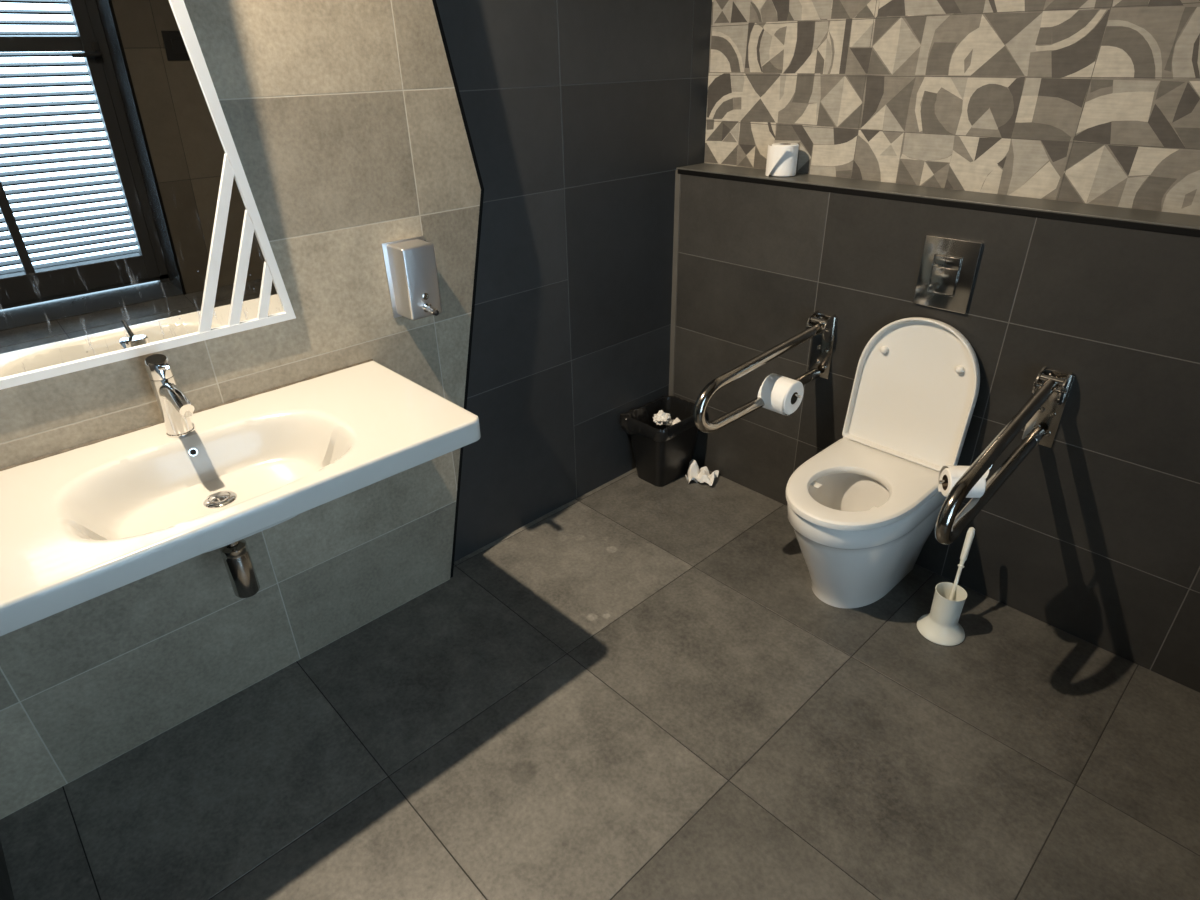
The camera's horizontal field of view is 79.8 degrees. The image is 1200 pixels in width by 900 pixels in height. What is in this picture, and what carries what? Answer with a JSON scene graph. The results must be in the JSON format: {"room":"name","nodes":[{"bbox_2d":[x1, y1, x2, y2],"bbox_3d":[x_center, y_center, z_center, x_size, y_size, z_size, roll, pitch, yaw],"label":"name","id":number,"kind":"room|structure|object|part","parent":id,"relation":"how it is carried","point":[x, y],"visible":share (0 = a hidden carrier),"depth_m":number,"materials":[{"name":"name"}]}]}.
{"room":"public restroom","nodes":[
{"label":"public restroom","id":0,"kind":"room"},
{"bbox_2d":[0,839,13,899],"bbox_3d":[-0.656,0.178,0.270,0.100,2.620,2.600,-26,37,-37],"label":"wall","id":1,"kind":"structure","parent":0,"point":[6,893],"depth_m":1.56,"materials":[{"name":"tile"}]},
{"bbox_2d":[0,0,480,819],"bbox_3d":[-0.929,-0.538,1.575,1.561,2.620,0.069,-26,37,-37],"label":"wall","id":2,"kind":"structure","parent":0,"point":[344,119],"depth_m":1.81,"materials":[{"name":"grey tile"}]},
{"bbox_2d":[0,0,295,389],"bbox_3d":[-1.036,-0.637,1.266,0.816,1.057,0.108,-26,37,-37],"label":"wall mirror","id":3,"kind":"object","parent":2,"relation":"attached to","point":[131,225],"visible":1,"depth_m":1.43,"materials":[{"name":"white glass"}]},
{"bbox_3d":[-1.057,-0.199,1.546,0.816,0.020,0.016,-26,37,-37],"label":"rail","id":4,"kind":"part","parent":3,"relation":"part of","materials":[{"name":"white metal"}]},
{"bbox_3d":[-0.801,-0.749,1.459,0.025,1.057,0.200,7,30,14],"label":"rail","id":5,"kind":"part","parent":3,"relation":"part of","materials":[{"name":"white metal"}]},
{"bbox_2d":[0,359,480,635],"bbox_3d":[-0.859,0.080,1.516,1.135,0.118,0.518,-26,37,-37],"label":"washbasin","id":6,"kind":"object","parent":2,"relation":"attached to","point":[85,522],"visible":0.99,"depth_m":1.53,"materials":[{"name":"white ceramic"}]},
{"bbox_2d":[144,354,194,437],"bbox_3d":[-0.914,-0.103,1.548,0.057,0.185,0.167,-26,37,-37],"label":"tap","id":7,"kind":"object","parent":6,"relation":"on","point":[176,409],"visible":1,"depth_m":1.55,"materials":[{"name":"silver metal"}]},
{"bbox_3d":[-0.921,-0.173,1.516,0.013,0.031,0.073,-26,37,-37],"label":"lever handle","id":8,"kind":"part","parent":7,"relation":"part of","materials":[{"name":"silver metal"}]},
{"bbox_3d":[-0.907,-0.111,1.535,0.038,0.049,0.147,-26,37,-37],"label":"spout","id":9,"kind":"part","parent":7,"relation":"part of","materials":[{"name":"silver metal"}]},
{"bbox_2d":[220,539,259,597],"bbox_3d":[-0.918,0.193,1.731,0.068,0.274,0.240,-26,37,-37],"label":"trap","id":10,"kind":"object","parent":6,"relation":"attached to","point":[236,556],"visible":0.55,"depth_m":1.68,"materials":[{"name":"silver metal"}]},
{"bbox_2d":[382,236,441,319],"bbox_3d":[-0.482,-0.455,1.939,0.127,0.204,0.137,-26,37,-37],"label":"soap dispenser","id":11,"kind":"object","parent":2,"relation":"attached to","point":[410,263],"visible":1,"depth_m":1.92,"materials":[{"name":"silver metal"}]},
{"bbox_3d":[-0.528,-0.477,1.981,0.127,0.204,0.004,-26,37,-37],"label":"plate","id":12,"kind":"part","parent":11,"relation":"part of","materials":[{"name":"silver metal"}]},
{"bbox_2d":[432,0,483,577],"bbox_3d":[-0.462,-0.762,1.963,0.294,2.620,0.066,-26,37,-37],"label":"trim","id":13,"kind":"structure","parent":2,"relation":"attached to","point":[433,1],"depth_m":2.10,"materials":[{"name":"black paint"}]},
{"bbox_2d":[436,0,711,561],"bbox_3d":[-0.207,-0.940,2.275,1.750,2.620,0.100,-26,37,-37],"label":"wall","id":14,"kind":"structure","parent":0,"point":[582,116],"depth_m":2.46,"materials":[{"name":"tile"}]},
{"bbox_2d":[669,170,680,395],"bbox_3d":[0.358,-0.541,3.000,0.160,1.199,0.024,-26,37,-37],"label":"trim","id":15,"kind":"structure","parent":14,"relation":"attached to","point":[677,176],"depth_m":2.86,"materials":[{"name":"metal"}]},
{"bbox_2d":[0,466,1199,899],"bbox_3d":[0.321,0.963,1.624,2.660,0.100,2.850,-26,37,-37],"label":"floor","id":16,"kind":"structure","parent":0,"point":[638,689],"depth_m":1.85,"materials":[{"name":"tile"}]},
{"bbox_2d":[620,396,697,486],"bbox_3d":[0.262,-0.027,3.006,0.314,0.297,0.230,-26,37,-37],"label":"waste bin","id":17,"kind":"object","parent":16,"relation":"on","point":[663,454],"visible":0.93,"depth_m":2.96,"materials":[{"name":"black plastic"}]},
{"bbox_2d":[653,410,671,425],"bbox_3d":[0.258,-0.133,2.973,0.080,0.065,0.077,-26,37,-37],"label":"crumpled tissue","id":18,"kind":"object","parent":17,"relation":"in","point":[661,418],"visible":1,"depth_m":2.96,"materials":[{"name":"white paper"}]},
{"bbox_2d":[670,417,679,425],"bbox_3d":[0.319,-0.109,2.988,0.066,0.047,0.065,2,29,6],"label":"crumpled tissue","id":19,"kind":"object","parent":17,"relation":"in","point":[677,419],"visible":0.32,"depth_m":2.98,"materials":[{"name":"white paper"}]},
{"bbox_2d":[685,459,718,485],"bbox_3d":[0.427,0.094,3.008,0.124,0.077,0.104,10,31,19],"label":"crumpled tissue","id":20,"kind":"object","parent":16,"relation":"on","point":[701,475],"visible":1,"depth_m":3.01,"materials":[{"name":"white paper"}]},
{"bbox_2d":[786,317,979,607],"bbox_3d":[0.805,0.081,2.197,0.580,0.872,0.372,-26,37,-37],"label":"toilet","id":21,"kind":"object","parent":16,"relation":"on","point":[862,511],"visible":0.91,"depth_m":2.22,"materials":[{"name":"white ceramic"}]},
{"bbox_3d":[0.772,0.112,2.177,0.488,0.026,0.368,-26,37,-37],"label":"seat","id":22,"kind":"part","parent":21,"relation":"part of","materials":[{"name":"white plastic"}]},
{"bbox_3d":[0.974,-0.189,2.236,0.087,0.443,0.372,-26,37,-37],"label":"lid","id":23,"kind":"part","parent":21,"relation":"part of","materials":[{"name":"white plastic"}]},
{"bbox_2d":[917,582,966,645],"bbox_3d":[1.053,0.491,2.186,0.138,0.154,0.138,-26,37,-37],"label":"toilet brush holder","id":24,"kind":"object","parent":16,"relation":"on","point":[941,626],"visible":1,"depth_m":2.17,"materials":[{"name":"white plastic"}]},
{"bbox_2d":[949,527,974,599],"bbox_3d":[1.081,0.389,2.171,0.046,0.291,0.157,18,34,30],"label":"toilet brush","id":25,"kind":"object","parent":24,"relation":"in","point":[970,534],"visible":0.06,"depth_m":2.16,"materials":[{"name":"white plastic"}]},
{"bbox_2d":[673,174,1199,692],"bbox_3d":[1.258,-0.102,2.171,0.165,1.200,2.574,-26,37,-37],"label":"wall","id":26,"kind":"structure","parent":0,"point":[1094,537],"depth_m":2.09,"materials":[{"name":"tile"}]},
{"bbox_2d":[693,310,836,432],"bbox_3d":[0.545,-0.233,2.247,0.682,0.233,0.148,-26,37,-37],"label":"grab rail","id":27,"kind":"object","parent":26,"relation":"attached to","point":[820,327],"visible":0.9,"depth_m":2.27,"materials":[{"name":"silver metal"}]},
{"bbox_2d":[758,373,803,415],"bbox_3d":[0.578,-0.178,2.307,0.114,0.117,0.106,-26,37,-37],"label":"toilet roll","id":28,"kind":"object","parent":27,"relation":"hanging from","point":[776,391],"visible":0.95,"depth_m":2.27,"materials":[{"name":"white paper"}]},
{"bbox_3d":[0.766,-0.358,2.473,0.005,0.223,0.080,-26,37,-37],"label":"wall plate","id":29,"kind":"part","parent":27,"relation":"part of","materials":[{"name":"silver metal"}]},
{"bbox_2d":[676,163,1199,229],"bbox_3d":[1.240,-0.635,1.888,0.161,0.007,2.600,-26,37,-37],"label":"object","id":30,"kind":"structure","parent":26,"relation":"on","point":[1054,206],"depth_m":2.03,"materials":[{"name":"tile"}]},
{"bbox_2d":[765,143,798,176],"bbox_3d":[0.617,-0.982,2.428,0.105,0.098,0.094,-26,37,-37],"label":"toilet roll","id":31,"kind":"object","parent":30,"relation":"on","point":[781,157],"visible":1,"depth_m":2.40,"materials":[{"name":"white paper"}]},
{"bbox_2d":[678,169,1199,236],"bbox_3d":[1.184,-0.597,1.839,0.006,0.016,2.588,-26,37,-37],"label":"trim","id":32,"kind":"structure","parent":26,"relation":"attached to","point":[981,207],"depth_m":1.99,"materials":[{"name":"black paint"}]},
{"bbox_2d":[913,235,982,313],"bbox_3d":[1.006,-0.510,2.086,0.017,0.203,0.157,-26,37,-37],"label":"flush plate","id":33,"kind":"object","parent":26,"relation":"attached to","point":[948,267],"visible":1,"depth_m":2.08,"materials":[{"name":"silver metal"}]},
{"bbox_2d":[935,366,1074,544],"bbox_3d":[1.011,0.004,1.857,0.644,0.286,0.113,-24,36,-35],"label":"grab rail","id":34,"kind":"object","parent":26,"relation":"attached to","point":[1042,413],"visible":0.99,"depth_m":1.86,"materials":[{"name":"silver metal"}]},
{"bbox_2d":[938,465,988,497],"bbox_3d":[0.933,0.083,1.837,0.101,0.086,0.085,1,29,5],"label":"toilet roll","id":35,"kind":"object","parent":34,"relation":"hanging from","point":[950,473],"visible":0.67,"depth_m":1.81,"materials":[{"name":"white paper"}]},
{"bbox_3d":[1.258,-0.117,2.018,0.005,0.223,0.080,-26,37,-37],"label":"wall plate","id":36,"kind":"part","parent":34,"relation":"part of","materials":[{"name":"silver metal"}]},
{"bbox_2d":[704,0,1199,215],"bbox_3d":[1.334,-1.288,1.605,0.083,1.520,2.750,-26,37,-37],"label":"wall","id":37,"kind":"structure","parent":0,"point":[1097,102],"depth_m":2.03,"materials":[{"name":"tile"}]}
]}

